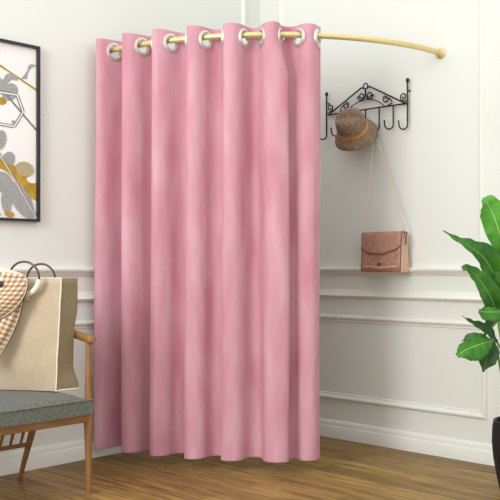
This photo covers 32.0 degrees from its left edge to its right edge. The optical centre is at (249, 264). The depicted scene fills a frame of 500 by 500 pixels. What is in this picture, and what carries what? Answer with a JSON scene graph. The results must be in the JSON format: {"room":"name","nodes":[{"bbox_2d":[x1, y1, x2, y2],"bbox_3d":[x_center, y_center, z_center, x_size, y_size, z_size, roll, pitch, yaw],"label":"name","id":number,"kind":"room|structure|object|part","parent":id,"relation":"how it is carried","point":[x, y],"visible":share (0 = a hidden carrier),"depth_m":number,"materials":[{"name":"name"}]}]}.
{"room":"fitting room","nodes":[
{"label":"fitting room","id":0,"kind":"room"},
{"bbox_2d":[0,0,259,453],"bbox_3d":[-1.384,-0.395,3.932,0.120,2.750,4.300,0,0,44],"label":"wall","id":1,"kind":"structure","parent":0,"point":[66,32],"depth_m":4.37,"materials":[{"name":"paint"}]},
{"bbox_2d":[0,38,39,221],"bbox_3d":[-1.232,-0.628,3.982,0.028,0.843,0.622,0,0,44],"label":"framed print","id":2,"kind":"object","parent":1,"relation":"attached to","point":[19,62],"visible":1,"depth_m":4.13,"materials":[{"name":"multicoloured paper"}]},
{"bbox_2d":[0,268,93,276],"bbox_3d":[-1.343,0.034,3.865,0.032,0.042,4.100,0,0,44],"label":"trim","id":3,"kind":"structure","parent":1,"relation":"attached to","point":[43,271],"depth_m":4.28,"materials":[{"name":"white paint"}]},
{"bbox_2d":[0,437,120,475],"bbox_3d":[-1.347,0.930,3.869,0.020,0.100,4.100,0,0,44],"label":"baseboard","id":4,"kind":"structure","parent":1,"relation":"attached to","point":[71,451],"depth_m":4.25,"materials":[{"name":"white paint"}]},
{"bbox_2d":[74,320,93,414],"bbox_3d":[-0.515,0.522,4.744,0.017,0.485,1.385,0,0,44],"label":"trim","id":5,"kind":"structure","parent":1,"relation":"attached to","point":[81,324],"depth_m":4.41,"materials":[{"name":"white paint"}]},
{"bbox_2d":[78,291,93,302],"bbox_3d":[-1.346,0.163,3.868,0.024,0.055,4.100,0,0,44],"label":"trim","id":6,"kind":"structure","parent":1,"relation":"attached to","point":[83,297],"depth_m":4.41,"materials":[{"name":"white paint"}]},
{"bbox_2d":[241,0,245,43],"bbox_3d":[-0.037,-0.878,5.247,0.016,1.783,0.028,0,0,44],"label":"trim","id":7,"kind":"structure","parent":1,"relation":"attached to","point":[243,2],"depth_m":5.24,"materials":[{"name":"white paint"}]},
{"bbox_2d":[0,436,499,499],"bbox_3d":[0.145,1.030,1.825,5.600,0.100,5.600,0,0,44],"label":"floor","id":8,"kind":"structure","parent":0,"point":[344,469],"depth_m":4.01,"materials":[{"name":"brown wood"}]},
{"bbox_2d":[0,330,95,494],"bbox_3d":[-1.089,0.611,3.679,0.599,0.746,0.701,0,0,44],"label":"armchair","id":9,"kind":"object","parent":8,"relation":"on","point":[21,411],"visible":0.86,"depth_m":3.63,"materials":[{"name":"brown wood"}]},
{"bbox_3d":[-1.170,0.808,3.755,0.020,0.020,0.500,0,0,44],"label":"rail","id":10,"kind":"part","parent":9,"relation":"part of","materials":[{"name":"brown wood"}]},
{"bbox_3d":[-0.995,0.817,3.939,0.036,0.334,0.170,0,0,-43],"label":"leg","id":11,"kind":"part","parent":9,"relation":"part of","materials":[{"name":"brown wood"}]},
{"bbox_2d":[0,261,78,391],"bbox_3d":[-0.972,0.259,3.751,0.454,0.555,0.144,0,0,12],"label":"tote bag","id":12,"kind":"object","parent":9,"relation":"on","point":[38,356],"visible":0.83,"depth_m":3.71,"materials":[{"name":"beige paper"}]},
{"bbox_2d":[0,269,27,355],"bbox_3d":[-1.060,0.210,3.646,0.262,0.390,0.072,0,0,0],"label":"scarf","id":13,"kind":"object","parent":12,"relation":"attached to","point":[13,284],"visible":1,"depth_m":3.64,"materials":[{"name":"fabric"}]},
{"bbox_3d":[-1.001,0.237,3.663,0.121,0.336,0.006,0,0,-7],"label":"edge cord","id":14,"kind":"part","parent":13,"relation":"part of","materials":[{"name":"grey fabric"}]},
{"bbox_3d":[-0.987,0.138,3.644,0.119,0.190,0.031,0,0,-16],"label":"edge cord","id":15,"kind":"part","parent":13,"relation":"part of","materials":[{"name":"grey fabric"}]},
{"bbox_3d":[-0.954,0.055,3.685,0.147,0.147,0.009,0,0,12],"label":"ring handle","id":16,"kind":"part","parent":12,"relation":"part of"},
{"bbox_3d":[-0.922,0.097,3.678,0.093,0.076,0.023,0,0,12],"label":"handle","id":17,"kind":"part","parent":12,"relation":"part of","materials":[{"name":"white plastic"}]},
{"bbox_3d":[-0.907,0.061,3.790,0.141,0.141,0.009,0,0,12],"label":"ring handle","id":18,"kind":"part","parent":12,"relation":"part of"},
{"bbox_3d":[-0.902,0.650,3.501,0.026,0.036,0.610,0,0,44],"label":"seat rail","id":19,"kind":"part","parent":9,"relation":"part of","materials":[{"name":"brown wood"}]},
{"bbox_2d":[0,390,92,427],"bbox_3d":[-1.047,0.585,3.639,0.472,0.093,0.616,0,0,44],"label":"seat cushion","id":20,"kind":"object","parent":9,"relation":"on","point":[18,408],"depth_m":3.56,"materials":[{"name":"grey fabric"}]},
{"bbox_3d":[-0.845,0.299,3.901,0.051,0.073,0.535,0,0,-43],"label":"armrest","id":21,"kind":"part","parent":9,"relation":"part of","materials":[{"name":"brown wood"}]},
{"bbox_3d":[-0.689,0.654,3.726,0.039,0.652,0.039,0,0,0],"label":"leg","id":22,"kind":"part","parent":9,"relation":"part of","materials":[{"name":"brown wood"}]},
{"bbox_2d":[443,195,499,488],"bbox_3d":[1.192,0.346,3.766,0.873,1.268,0.470,0,0,-11],"label":"potted plant","id":23,"kind":"object","parent":8,"relation":"on","point":[483,349],"visible":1,"depth_m":3.60,"materials":[{"name":"green plant"}]},
{"bbox_3d":[1.195,0.823,3.740,0.308,0.314,0.308,0,0,0],"label":"pot","id":24,"kind":"part","parent":23,"relation":"part of","materials":[{"name":"black ceramic"}]},
{"bbox_2d":[260,0,499,443],"bbox_3d":[1.622,-0.395,3.955,4.200,2.750,0.120,0,0,44],"label":"wall","id":25,"kind":"structure","parent":0,"point":[433,164],"depth_m":4.63,"materials":[{"name":"paint"}]},
{"bbox_2d":[95,32,445,58],"bbox_3d":[0.104,-1.088,4.309,1.793,0.060,0.400,0,0,0],"label":"curtain rod","id":26,"kind":"object","parent":25,"relation":"attached to","point":[440,52],"visible":0.66,"depth_m":4.20,"materials":[{"name":"gold metal"}]},
{"bbox_2d":[94,21,320,462],"bbox_3d":[-0.237,-0.107,4.236,1.142,2.055,0.230,0,0,17],"label":"curtain","id":27,"kind":"object","parent":26,"relation":"hanging from","point":[207,264],"visible":0.99,"depth_m":4.17,"materials":[{"name":"pink fabric"}]},
{"bbox_2d":[279,0,282,25],"bbox_3d":[0.184,-0.878,5.231,0.028,1.783,0.016,0,0,44],"label":"trim","id":28,"kind":"structure","parent":25,"relation":"attached to","point":[280,1],"depth_m":5.22,"materials":[{"name":"white paint"}]},
{"bbox_2d":[320,78,410,139],"bbox_3d":[0.618,-0.855,4.793,0.598,0.288,0.054,0,0,43],"label":"wall hook rack","id":29,"kind":"object","parent":25,"relation":"attached to","point":[407,79],"visible":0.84,"depth_m":4.74,"materials":[{"name":"black metal"}]},
{"bbox_3d":[0.436,-0.860,4.971,0.009,0.210,0.009,0,0,-23],"label":"post","id":30,"kind":"part","parent":29,"relation":"part of","materials":[{"name":"black metal"}]},
{"bbox_2d":[335,107,377,150],"bbox_3d":[0.573,-0.729,4.719,0.237,0.234,0.236,0,0,0],"label":"hat","id":31,"kind":"object","parent":29,"relation":"hanging from","point":[355,131],"visible":1,"depth_m":4.66,"materials":[{"name":"brown fabric"}]},
{"bbox_3d":[0.541,-0.755,4.688,0.168,0.184,0.171,0,0,30],"label":"crown","id":32,"kind":"part","parent":31,"relation":"part of","materials":[{"name":"brown fabric"}]},
{"bbox_2d":[361,137,408,271],"bbox_3d":[0.713,-0.348,4.634,0.280,0.773,0.086,0,0,43],"label":"shoulder bag","id":33,"kind":"object","parent":29,"relation":"hanging from","point":[380,251],"visible":1,"depth_m":4.60,"materials":[{"name":"leather"}]},
{"bbox_3d":[0.648,-0.450,4.725,0.058,0.570,0.006,0,0,2],"label":"chain","id":34,"kind":"part","parent":33,"relation":"part of","materials":[{"name":"gold metal"}]},
{"bbox_3d":[0.691,-0.066,4.616,0.248,0.200,0.017,0,0,44],"label":"panel","id":35,"kind":"part","parent":33,"relation":"part of","materials":[{"name":"leather"}]},
{"bbox_3d":[0.743,-0.450,4.635,0.008,0.569,0.226,0,0,-37],"label":"chain","id":36,"kind":"part","parent":33,"relation":"part of","materials":[{"name":"gold metal"}]},
{"bbox_3d":[0.830,-0.860,4.596,0.009,0.210,0.009,0,0,-23],"label":"post","id":37,"kind":"part","parent":29,"relation":"part of","materials":[{"name":"black metal"}]},
{"bbox_2d":[320,267,481,275],"bbox_3d":[1.533,0.034,3.934,4.100,0.042,0.032,0,0,44],"label":"trim","id":38,"kind":"structure","parent":25,"relation":"attached to","point":[421,271],"depth_m":4.60,"materials":[{"name":"white paint"}]},
{"bbox_2d":[320,288,482,302],"bbox_3d":[1.536,0.163,3.937,4.100,0.055,0.024,0,0,44],"label":"trim","id":39,"kind":"structure","parent":25,"relation":"attached to","point":[398,295],"depth_m":4.63,"materials":[{"name":"white paint"}]},
{"bbox_2d":[319,314,487,419],"bbox_3d":[0.664,0.522,4.773,1.385,0.485,0.017,0,0,44],"label":"trim","id":40,"kind":"structure","parent":25,"relation":"attached to","point":[482,414],"depth_m":4.58,"materials":[{"name":"white paint"}]},
{"bbox_2d":[320,418,494,465],"bbox_3d":[1.537,0.930,3.938,4.100,0.100,0.020,0,0,44],"label":"baseboard","id":41,"kind":"structure","parent":25,"relation":"attached to","point":[458,449],"depth_m":4.59,"materials":[{"name":"white paint"}]},
{"bbox_2d":[480,0,485,242],"bbox_3d":[1.147,-0.878,4.313,0.028,1.783,0.016,0,0,44],"label":"trim","id":42,"kind":"structure","parent":25,"relation":"attached to","point":[482,2],"depth_m":4.31,"materials":[{"name":"white paint"}]}
]}

